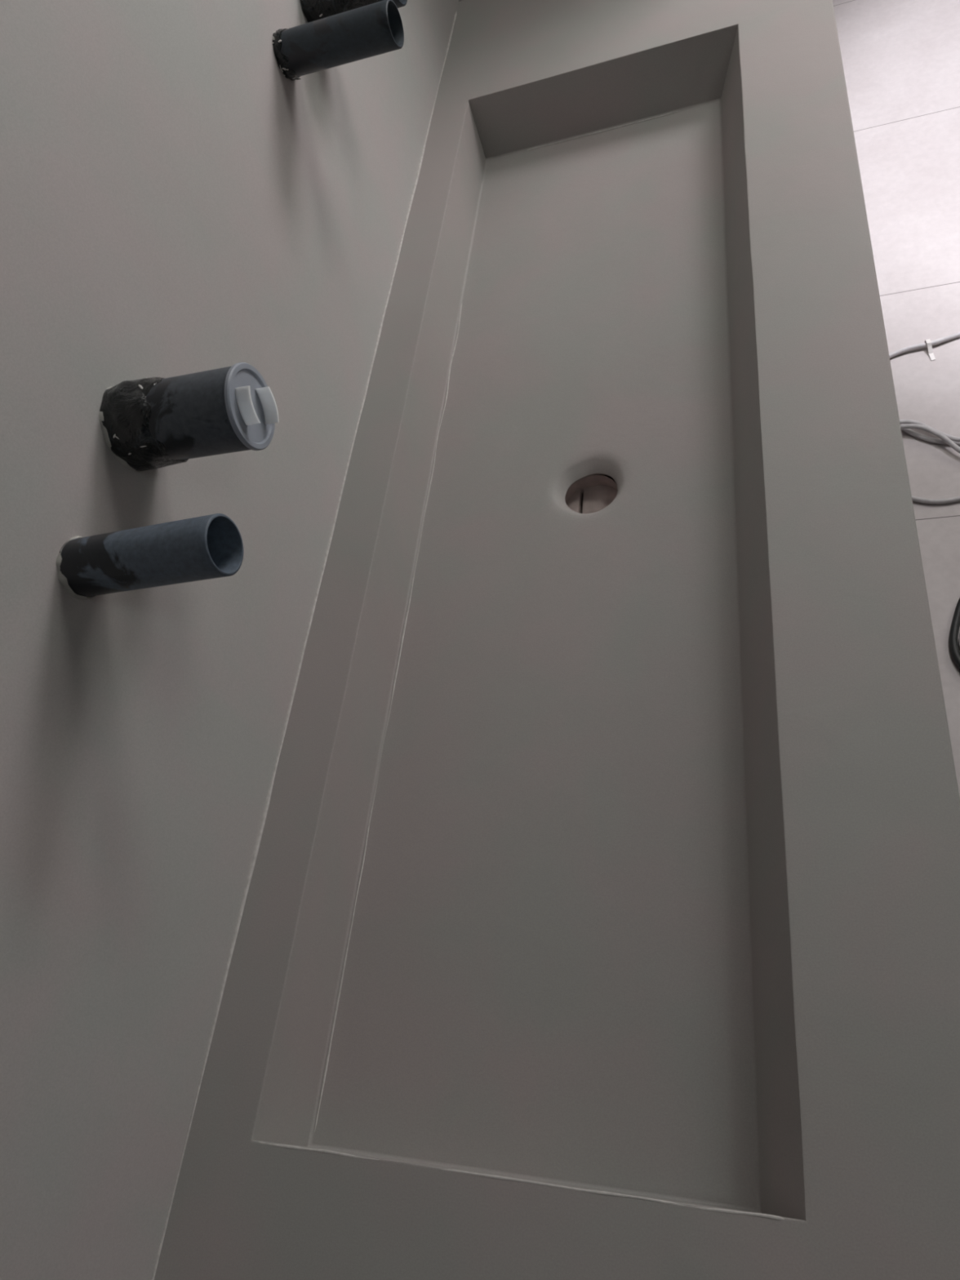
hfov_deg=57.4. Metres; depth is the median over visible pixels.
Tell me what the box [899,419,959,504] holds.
cable coil
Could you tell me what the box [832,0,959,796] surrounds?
floor
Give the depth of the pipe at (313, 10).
0.86 m
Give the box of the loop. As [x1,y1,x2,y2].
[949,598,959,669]
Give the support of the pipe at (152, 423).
attached to the wall
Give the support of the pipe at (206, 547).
attached to the wall
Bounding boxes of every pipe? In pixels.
[55,513,244,599]
[98,362,279,472]
[271,0,404,80]
[300,0,407,22]
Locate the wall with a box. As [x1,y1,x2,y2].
[0,0,458,1279]
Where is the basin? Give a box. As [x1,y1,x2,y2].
[253,25,804,1220]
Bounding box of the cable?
[888,332,959,359]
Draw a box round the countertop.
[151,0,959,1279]
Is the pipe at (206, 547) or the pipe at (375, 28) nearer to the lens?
the pipe at (206, 547)
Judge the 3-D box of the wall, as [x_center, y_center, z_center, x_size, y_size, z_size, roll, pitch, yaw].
[-0.310,-0.487,0.644,0.120,2.500,5.440,-4,59,19]

